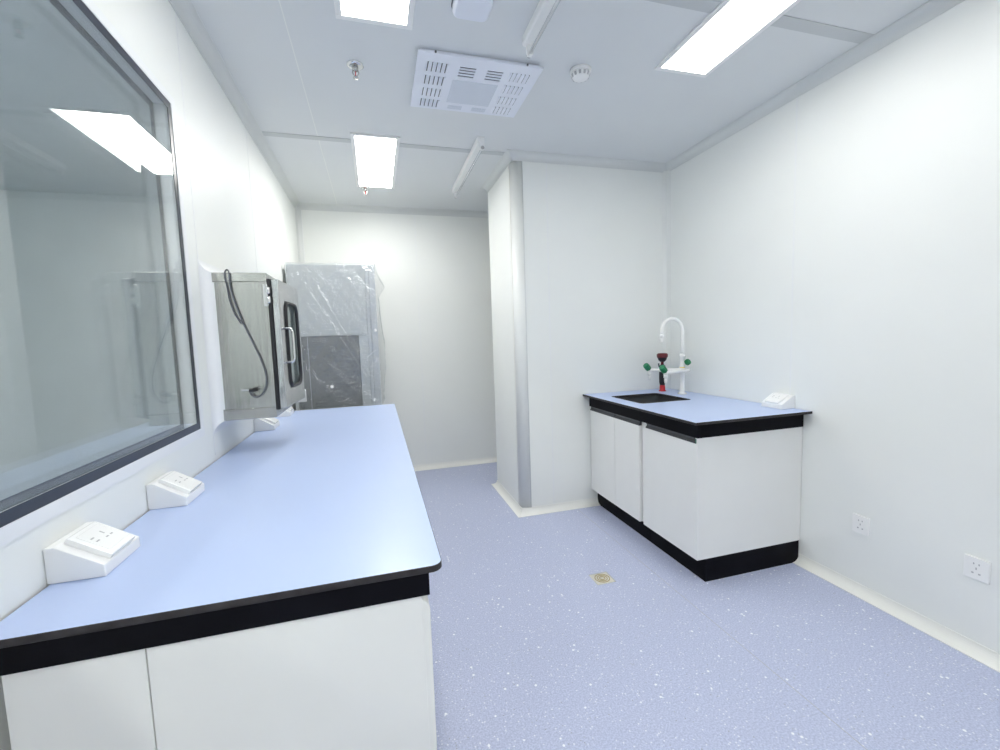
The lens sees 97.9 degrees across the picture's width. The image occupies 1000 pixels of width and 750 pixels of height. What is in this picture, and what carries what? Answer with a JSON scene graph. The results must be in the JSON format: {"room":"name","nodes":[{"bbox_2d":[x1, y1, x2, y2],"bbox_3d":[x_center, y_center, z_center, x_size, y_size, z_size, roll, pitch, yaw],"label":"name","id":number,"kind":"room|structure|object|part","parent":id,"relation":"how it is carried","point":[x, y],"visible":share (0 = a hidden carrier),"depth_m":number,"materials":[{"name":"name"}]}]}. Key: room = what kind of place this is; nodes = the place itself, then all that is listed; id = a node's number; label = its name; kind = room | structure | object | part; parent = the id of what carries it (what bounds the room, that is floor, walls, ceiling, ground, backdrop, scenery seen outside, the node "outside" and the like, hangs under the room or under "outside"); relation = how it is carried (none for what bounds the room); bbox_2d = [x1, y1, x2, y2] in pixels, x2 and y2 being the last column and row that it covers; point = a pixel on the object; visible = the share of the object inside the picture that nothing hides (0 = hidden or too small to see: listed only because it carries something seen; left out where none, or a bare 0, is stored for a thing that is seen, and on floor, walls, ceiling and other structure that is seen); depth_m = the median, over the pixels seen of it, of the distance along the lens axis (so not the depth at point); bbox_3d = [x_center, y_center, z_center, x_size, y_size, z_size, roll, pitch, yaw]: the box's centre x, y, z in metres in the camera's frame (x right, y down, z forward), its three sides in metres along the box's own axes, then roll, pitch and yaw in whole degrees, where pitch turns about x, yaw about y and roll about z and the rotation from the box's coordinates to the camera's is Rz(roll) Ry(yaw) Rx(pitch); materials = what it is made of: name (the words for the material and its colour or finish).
{"room":"clean room","nodes":[
{"label":"clean room","id":0,"kind":"room"},
{"bbox_2d":[0,0,298,749],"bbox_3d":[-0.983,-0.040,1.090,0.051,2.535,6.034,-3,5,-16],"label":"wall","id":1,"kind":"structure","parent":0,"point":[239,218],"depth_m":1.63,"materials":[{"name":"paint"}]},
{"bbox_2d":[0,0,204,546],"bbox_3d":[-0.835,-0.284,0.514,0.054,1.175,2.143,-3,5,-16],"label":"window","id":2,"kind":"structure","parent":1,"relation":"in","point":[26,510],"depth_m":1.34,"materials":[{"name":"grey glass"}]},
{"bbox_2d":[168,0,299,207],"bbox_3d":[-0.976,-1.280,0.997,0.050,0.050,6.034,-3,5,-16],"label":"trim","id":3,"kind":"structure","parent":1,"relation":"attached to","point":[185,10],"depth_m":2.02,"materials":[{"name":"metal"}]},
{"bbox_2d":[197,259,304,434],"bbox_3d":[-1.036,-0.125,1.901,0.294,0.666,0.436,-3,5,-16],"label":"box","id":4,"kind":"object","parent":1,"relation":"attached to","point":[251,321],"visible":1,"depth_m":1.73,"materials":[{"name":"metal"}]},
{"bbox_3d":[-1.160,-0.118,1.866,0.036,0.666,0.436,-3,5,-16],"label":"cove trim","id":5,"kind":"part","parent":4,"relation":"part of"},
{"bbox_3d":[-0.999,-0.161,1.716,0.124,0.507,0.015,-3,5,-12],"label":"power cord","id":6,"kind":"part","parent":4,"relation":"part of","materials":[{"name":"black rubber"}]},
{"bbox_3d":[-0.930,-0.137,1.929,0.024,0.521,0.345,-3,5,-12],"label":"door","id":7,"kind":"part","parent":4,"relation":"part of","materials":[{"name":"metal"}]},
{"bbox_3d":[-0.881,-0.126,1.836,0.032,0.152,0.010,-3,5,-12],"label":"handle","id":8,"kind":"part","parent":4,"relation":"part of","materials":[{"name":"silver metal"}]},
{"bbox_2d":[0,190,496,499],"bbox_3d":[-1.821,-0.262,4.005,5.784,2.535,0.051,-3,5,-16],"label":"wall","id":9,"kind":"structure","parent":0,"point":[87,368],"depth_m":3.63,"materials":[{"name":"white paint"}]},
{"bbox_2d":[295,208,304,263],"bbox_3d":[-1.755,-0.262,3.975,0.045,2.455,0.045,-3,5,-16],"label":"trim","id":10,"kind":"structure","parent":9,"relation":"attached to","point":[297,210],"depth_m":3.90,"materials":[{"name":"metal"}]},
{"bbox_2d":[296,202,488,217],"bbox_3d":[-0.467,-1.575,4.239,2.809,0.050,0.050,-3,5,-16],"label":"trim","id":11,"kind":"structure","parent":9,"relation":"attached to","point":[302,206],"depth_m":4.09,"materials":[{"name":"metal"}]},
{"bbox_2d":[414,457,496,470],"bbox_3d":[-0.385,0.901,4.453,2.809,0.046,0.046,-3,5,-16],"label":"baseboard","id":12,"kind":"structure","parent":9,"relation":"attached to","point":[489,459],"depth_m":4.44,"materials":[{"name":"white plastic"}]},
{"bbox_2d":[191,0,928,210],"bbox_3d":[0.348,-1.429,1.362,2.849,0.102,6.074,-3,5,-16],"label":"ceiling","id":13,"kind":"structure","parent":0,"point":[287,59],"depth_m":2.13,"materials":[{"name":"paint"}]},
{"bbox_2d":[346,60,363,79],"bbox_3d":[-0.652,-1.369,1.967,0.074,0.058,0.074,-3,5,-16],"label":"sprinkler head","id":14,"kind":"object","parent":13,"relation":"attached to","point":[354,65],"visible":1,"depth_m":1.96},
{"bbox_2d":[360,187,369,194],"bbox_3d":[-1.092,-1.489,3.533,0.074,0.058,0.074,-3,5,-16],"label":"sprinkler head","id":15,"kind":"object","parent":13,"relation":"attached to","point":[365,189],"visible":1,"depth_m":3.52},
{"bbox_2d":[350,132,399,188],"bbox_3d":[-0.877,-1.481,3.074,0.292,0.010,0.930,-3,5,-16],"label":"recessed light","id":16,"kind":"object","parent":13,"relation":"in","point":[375,157],"visible":1,"depth_m":2.97,"materials":[{"name":"white plastic"}]},
{"bbox_2d":[334,0,415,29],"bbox_3d":[-0.360,-1.341,1.248,0.288,0.010,0.957,-3,5,-16],"label":"recessed light","id":17,"kind":"object","parent":13,"relation":"in","point":[389,13],"visible":1,"depth_m":1.64,"materials":[{"name":"white plastic"}]},
{"bbox_2d":[262,131,504,155],"bbox_3d":[-0.687,-1.465,2.770,1.482,0.003,0.052,-3,5,-16],"label":"trim","id":18,"kind":"structure","parent":13,"relation":"attached to","point":[273,134],"depth_m":2.72,"materials":[{"name":"white metal"}]},
{"bbox_2d":[452,136,484,197],"bbox_3d":[-0.247,-1.476,3.166,0.044,0.077,0.969,-3,5,-16],"label":"lamp","id":19,"kind":"object","parent":13,"relation":"attached to","point":[479,145],"visible":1,"depth_m":3.04,"materials":[{"name":"white plastic"}]},
{"bbox_2d":[451,0,492,21],"bbox_3d":[-0.102,-1.370,1.617,0.147,0.034,0.126,-3,5,-16],"label":"sensor box","id":20,"kind":"object","parent":13,"relation":"attached to","point":[472,10],"visible":1,"depth_m":1.61,"materials":[{"name":"white plastic"}]},
{"bbox_2d":[410,48,543,117],"bbox_3d":[-0.134,-1.417,2.143,0.572,0.026,0.464,-3,5,-16],"label":"ceiling vent","id":21,"kind":"object","parent":13,"relation":"attached to","point":[449,81],"visible":1,"depth_m":2.10,"materials":[{"name":"white metal"}]},
{"bbox_2d":[447,105,461,109],"bbox_3d":[-0.241,-1.419,2.311,0.074,0.001,0.036,-3,5,-16],"label":"grille","id":22,"kind":"object","parent":21,"relation":"attached to","point":[449,107],"depth_m":2.31,"materials":[{"name":"white metal"}]},
{"bbox_2d":[446,80,497,106],"bbox_3d":[-0.144,-1.412,2.190,0.223,0.001,0.201,-3,5,-16],"label":"panel","id":23,"kind":"object","parent":21,"relation":"attached to","point":[470,93],"depth_m":2.18,"materials":[{"name":"white metal"}]},
{"bbox_2d":[471,107,485,112],"bbox_3d":[-0.117,-1.426,2.346,0.074,0.001,0.036,-3,5,-16],"label":"grille","id":24,"kind":"object","parent":21,"relation":"attached to","point":[473,109],"depth_m":2.34,"materials":[{"name":"white metal"}]},
{"bbox_2d":[522,0,560,58],"bbox_3d":[0.244,-1.338,1.372,0.044,0.077,0.969,-3,5,-16],"label":"lamp","id":25,"kind":"object","parent":13,"relation":"attached to","point":[543,12],"visible":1,"depth_m":1.69,"materials":[{"name":"white plastic"}]},
{"bbox_2d":[570,64,590,82],"bbox_3d":[0.381,-1.419,2.062,0.100,0.043,0.100,-3,5,-16],"label":"smoke detector","id":26,"kind":"object","parent":13,"relation":"attached to","point":[579,73],"visible":1,"depth_m":2.03,"materials":[{"name":"white plastic"}]},
{"bbox_2d":[654,0,800,77],"bbox_3d":[0.999,-1.420,1.640,0.290,0.010,0.960,-3,5,-16],"label":"recessed light","id":27,"kind":"object","parent":13,"relation":"in","point":[732,24],"visible":1,"depth_m":1.83,"materials":[{"name":"white plastic"}]},
{"bbox_2d":[646,0,874,43],"bbox_3d":[0.301,-1.392,1.538,2.709,0.003,0.060,-3,5,-16],"label":"trim","id":28,"kind":"structure","parent":13,"relation":"attached to","point":[707,6],"depth_m":1.80,"materials":[{"name":"white metal"}]},
{"bbox_2d":[415,462,999,749],"bbox_3d":[0.434,1.193,1.588,2.849,0.100,6.074,-3,5,-16],"label":"floor","id":29,"kind":"structure","parent":0,"point":[529,652],"depth_m":1.75,"materials":[{"name":"blue plastic"}]},
{"bbox_2d":[1,595,436,749],"bbox_3d":[-0.756,0.761,1.891,0.672,0.788,2.264,-3,5,-16],"label":"base cabinet","id":30,"kind":"object","parent":29,"relation":"on","point":[362,678],"visible":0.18,"depth_m":0.79,"materials":[{"name":"white laminate"}]},
{"bbox_3d":[-0.679,0.856,0.750,0.190,0.788,0.020,-3,5,-16],"label":"filler panel","id":31,"kind":"part","parent":30,"relation":"part of","materials":[{"name":"white laminate"}]},
{"bbox_2d":[0,404,441,675],"bbox_3d":[-0.773,0.336,1.865,0.724,0.060,2.303,-3,5,-16],"label":"countertop","id":32,"kind":"structure","parent":30,"relation":"on","point":[323,511],"depth_m":0.92,"materials":[{"name":"blue laminate"}]},
{"bbox_2d":[43,521,139,584],"bbox_3d":[-0.830,0.352,0.896,0.096,0.077,0.130,-3,5,-16],"label":"power outlet","id":33,"kind":"object","parent":32,"relation":"on","point":[94,549],"visible":1,"depth_m":0.85,"materials":[{"name":"white plastic"}]},
{"bbox_3d":[-0.821,0.339,0.897,0.076,0.052,0.086,-3,5,-16],"label":"socket plate","id":34,"kind":"part","parent":33,"relation":"part of","materials":[{"name":"white plastic"}]},
{"bbox_2d":[146,471,204,509],"bbox_3d":[-0.934,0.324,1.262,0.096,0.077,0.130,-3,5,-16],"label":"box","id":35,"kind":"object","parent":32,"relation":"on","point":[172,488],"visible":1,"depth_m":1.21,"materials":[{"name":"white plastic"}]},
{"bbox_3d":[-0.925,0.311,1.264,0.076,0.052,0.086,-3,5,-16],"label":"socket plate","id":36,"kind":"part","parent":35,"relation":"part of","materials":[{"name":"white plastic"}]},
{"bbox_2d":[254,417,279,430],"bbox_3d":[-1.230,0.244,2.303,0.096,0.077,0.130,-3,5,-16],"label":"box","id":37,"kind":"object","parent":32,"relation":"on","point":[261,424],"visible":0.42,"depth_m":2.25,"materials":[{"name":"white plastic"}]},
{"bbox_3d":[-1.221,0.231,2.305,0.076,0.052,0.086,-3,5,-16],"label":"socket plate","id":38,"kind":"part","parent":37,"relation":"part of","materials":[{"name":"white plastic"}]},
{"bbox_2d":[278,407,293,416],"bbox_3d":[-1.350,0.212,2.723,0.096,0.077,0.130,-3,5,-16],"label":"box","id":39,"kind":"object","parent":32,"relation":"on","point":[289,411],"visible":0.26,"depth_m":2.67,"materials":[{"name":"white plastic"}]},
{"bbox_3d":[-0.364,0.838,0.839,0.461,0.788,0.020,-3,5,-16],"label":"panel","id":40,"kind":"part","parent":30,"relation":"part of","materials":[{"name":"white laminate"}]},
{"bbox_3d":[-0.198,0.762,1.105,0.018,0.673,0.450,-3,5,-16],"label":"door","id":41,"kind":"part","parent":30,"relation":"part of","materials":[{"name":"white laminate"}]},
{"bbox_2d":[285,264,381,410],"bbox_3d":[-1.322,0.086,3.652,0.616,1.868,0.724,-3,5,-16],"label":"tall cabinet","id":42,"kind":"object","parent":29,"relation":"on","point":[337,303],"visible":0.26,"depth_m":3.29,"materials":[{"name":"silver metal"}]},
{"bbox_3d":[-1.516,0.040,3.237,0.025,0.643,0.028,-3,5,-16],"label":"frame","id":43,"kind":"part","parent":42,"relation":"part of","materials":[{"name":"grey metal"}]},
{"bbox_3d":[-1.285,-0.556,3.256,0.544,0.523,0.030,-3,5,-16],"label":"panel","id":44,"kind":"part","parent":42,"relation":"part of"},
{"bbox_3d":[-1.278,0.299,3.325,0.450,0.098,0.026,-3,5,-16],"label":"sill","id":45,"kind":"part","parent":42,"relation":"part of","materials":[{"name":"grey metal"}]},
{"bbox_3d":[-1.036,0.013,3.372,0.066,0.643,0.028,-3,5,-16],"label":"frame","id":46,"kind":"part","parent":42,"relation":"part of","materials":[{"name":"grey metal"}]},
{"bbox_3d":[-0.978,-0.252,3.367,0.070,1.168,0.030,-3,5,-16],"label":"post","id":47,"kind":"part","parent":42,"relation":"part of","materials":[{"name":"grey metal"}]},
{"bbox_2d":[488,160,661,507],"bbox_3d":[0.620,-0.304,3.554,1.227,2.535,0.676,-3,5,-16],"label":"wall pier","id":48,"kind":"object","parent":29,"relation":"on","point":[593,235],"visible":0.64,"depth_m":3.21,"materials":[{"name":"paint"}]},
{"bbox_2d":[480,150,511,192],"bbox_3d":[-0.035,-1.506,3.276,0.050,0.050,0.775,-3,5,-16],"label":"trim","id":49,"kind":"structure","parent":48,"relation":"attached to","point":[506,159],"depth_m":3.23,"materials":[{"name":"metal"}]},
{"bbox_2d":[492,480,521,516],"bbox_3d":[0.049,0.970,3.489,0.046,0.046,0.767,-3,5,-16],"label":"baseboard","id":50,"kind":"structure","parent":48,"relation":"attached to","point":[517,509],"depth_m":3.44,"materials":[{"name":"white plastic"}]},
{"bbox_2d":[508,161,531,507],"bbox_3d":[0.140,-0.249,3.100,0.106,2.445,0.024,1,6,30],"label":"trim","id":51,"kind":"structure","parent":48,"relation":"attached to","point":[515,167],"depth_m":3.09,"materials":[{"name":"metal"}]},
{"bbox_2d":[518,497,599,517],"bbox_3d":[0.738,0.962,3.309,1.273,0.046,0.046,-3,5,-16],"label":"baseboard","id":52,"kind":"structure","parent":48,"relation":"attached to","point":[551,508],"depth_m":3.23,"materials":[{"name":"white plastic"}]},
{"bbox_2d":[507,149,666,172],"bbox_3d":[0.654,-1.514,3.094,1.277,0.050,0.050,-3,5,-16],"label":"trim","id":53,"kind":"structure","parent":48,"relation":"attached to","point":[516,155],"depth_m":3.09,"materials":[{"name":"metal"}]},
{"bbox_2d":[589,572,615,584],"bbox_3d":[0.541,1.075,2.307,0.105,0.005,0.099,-3,5,-16],"label":"floor drain","id":54,"kind":"object","parent":29,"relation":"on","point":[601,578],"visible":1,"depth_m":2.30,"materials":[{"name":"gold metal"}]},
{"bbox_2d":[590,407,650,541],"bbox_3d":[1.097,0.615,3.056,0.672,0.758,0.671,-3,5,-16],"label":"base cabinet","id":55,"kind":"object","parent":29,"relation":"on","point":[616,440],"visible":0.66,"depth_m":2.91,"materials":[{"name":"white plastic"}]},
{"bbox_3d":[0.739,0.574,3.118,0.018,0.603,0.341,-3,5,-16],"label":"door","id":56,"kind":"part","parent":55,"relation":"part of","materials":[{"name":"white plastic"}]},
{"bbox_3d":[0.728,0.259,3.091,0.022,0.030,0.336,-3,5,-16],"label":"handle","id":57,"kind":"part","parent":55,"relation":"part of","materials":[{"name":"grey metal"}]},
{"bbox_3d":[0.814,0.282,2.787,0.022,0.030,0.282,-3,5,-16],"label":"handle","id":58,"kind":"part","parent":55,"relation":"part of","materials":[{"name":"grey metal"}]},
{"bbox_3d":[0.826,0.597,2.814,0.018,0.603,0.287,-3,5,-16],"label":"door","id":59,"kind":"part","parent":55,"relation":"part of","materials":[{"name":"white plastic"}]},
{"bbox_2d":[643,423,802,581],"bbox_3d":[1.253,0.657,2.509,0.675,0.758,0.466,-3,5,-16],"label":"base cabinet","id":60,"kind":"object","parent":29,"relation":"on","point":[725,506],"visible":0.89,"depth_m":2.30,"materials":[{"name":"white plastic"}]},
{"bbox_3d":[0.938,0.627,2.418,0.018,0.603,0.460,-3,5,-16],"label":"door","id":61,"kind":"part","parent":60,"relation":"part of","materials":[{"name":"white plastic"}]},
{"bbox_3d":[0.930,0.313,2.381,0.022,0.030,0.424,-3,5,-16],"label":"handle","id":62,"kind":"part","parent":60,"relation":"part of","materials":[{"name":"grey metal"}]},
{"bbox_2d":[583,388,811,437],"bbox_3d":[1.129,0.212,2.764,0.729,0.091,1.191,-3,5,-16],"label":"countertop","id":63,"kind":"structure","parent":60,"relation":"on","point":[697,415],"depth_m":2.39,"materials":[{"name":"blue laminate"}]},
{"bbox_2d":[619,395,681,403],"bbox_3d":[1.014,0.280,2.955,0.429,0.224,0.435,-3,5,-16],"label":"sink","id":64,"kind":"object","parent":63,"relation":"in","point":[647,398],"visible":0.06,"depth_m":2.98,"materials":[{"name":"black plastic"}]},
{"bbox_2d":[657,353,667,390],"bbox_3d":[1.211,-0.022,3.251,0.082,0.285,0.080,-3,5,-16],"label":"eyewash spray","id":65,"kind":"object","parent":63,"relation":"on","point":[662,357],"visible":0.83,"depth_m":3.23,"materials":[{"name":"red plastic"}]},
{"bbox_3d":[1.212,-0.002,3.253,0.047,0.153,0.047,-3,5,-16],"label":"handle","id":66,"kind":"part","parent":65,"relation":"part of","materials":[{"name":"plastic"}]},
{"bbox_2d":[643,317,690,394],"bbox_3d":[1.175,-0.131,3.035,0.314,0.541,0.278,-3,5,-16],"label":"faucet","id":67,"kind":"object","parent":63,"relation":"on","point":[647,367],"visible":1,"depth_m":3.03,"materials":[{"name":"white metal"}]},
{"bbox_3d":[1.056,-0.058,3.126,0.059,0.059,0.042,-5,6,-32],"label":"knob","id":68,"kind":"part","parent":67,"relation":"part of","materials":[{"name":"green plastic"}]},
{"bbox_3d":[1.086,-0.039,2.896,0.059,0.059,0.042,-5,6,-32],"label":"knob","id":69,"kind":"part","parent":67,"relation":"part of","materials":[{"name":"green plastic"}]},
{"bbox_3d":[1.200,-0.030,3.057,0.265,0.024,0.253,-3,5,-16],"label":"arm","id":70,"kind":"part","parent":67,"relation":"part of"},
{"bbox_3d":[1.192,-0.265,3.017,0.190,0.271,0.024,-3,5,-16],"label":"gooseneck spout","id":71,"kind":"part","parent":67,"relation":"part of","materials":[{"name":"white metal"}]},
{"bbox_3d":[1.304,-0.089,3.028,0.042,0.046,0.041,-5,6,-34],"label":"knob","id":72,"kind":"part","parent":67,"relation":"part of","materials":[{"name":"green plastic"}]},
{"bbox_2d":[761,392,794,408],"bbox_3d":[1.549,0.141,2.429,0.096,0.077,0.130,-3,5,-16],"label":"box","id":73,"kind":"object","parent":63,"relation":"on","point":[775,400],"visible":1,"depth_m":2.39,"materials":[{"name":"white plastic"}]},
{"bbox_3d":[1.539,0.129,2.425,0.076,0.052,0.086,-3,5,-16],"label":"socket plate","id":74,"kind":"part","parent":73,"relation":"part of","materials":[{"name":"white plastic"}]},
{"bbox_3d":[1.314,0.611,2.290,0.672,0.634,0.018,-3,5,-16],"label":"panel","id":75,"kind":"part","parent":60,"relation":"part of","materials":[{"name":"white plastic"}]},
{"bbox_2d":[671,0,999,653],"bbox_3d":[1.765,-0.197,1.860,0.051,2.535,6.034,-3,5,-16],"label":"wall","id":76,"kind":"structure","parent":0,"point":[838,252],"depth_m":1.98,"materials":[{"name":"paint"}]},
{"bbox_2d":[662,170,670,388],"bbox_3d":[1.287,-0.311,3.369,0.045,2.455,0.045,-3,5,-16],"label":"trim","id":77,"kind":"structure","parent":76,"relation":"attached to","point":[666,175],"depth_m":3.33,"materials":[{"name":"white metal"}]},
{"bbox_2d":[666,0,964,170],"bbox_3d":[1.869,-1.380,1.065,0.050,0.050,4.625,-3,5,-16],"label":"trim","id":78,"kind":"structure","parent":76,"relation":"attached to","point":[931,9],"depth_m":2.09,"materials":[{"name":"metal"}]},
{"bbox_2d":[852,513,869,536],"bbox_3d":[1.724,0.715,2.082,0.009,0.087,0.076,-3,5,-16],"label":"wall socket","id":79,"kind":"object","parent":76,"relation":"attached to","point":[860,524],"visible":1,"depth_m":2.08,"materials":[{"name":"white plastic"}]},
{"bbox_2d":[793,553,999,672],"bbox_3d":[1.953,1.097,1.278,0.046,0.046,4.625,-3,5,-16],"label":"baseboard","id":80,"kind":"structure","parent":76,"relation":"attached to","point":[978,652],"depth_m":1.90,"materials":[{"name":"white plastic"}]},
{"bbox_2d":[963,554,990,584],"bbox_3d":[1.839,0.747,1.680,0.009,0.087,0.076,-3,5,-16],"label":"wall socket","id":81,"kind":"object","parent":76,"relation":"attached to","point":[976,568],"visible":1,"depth_m":1.68,"materials":[{"name":"white plastic"}]}
]}

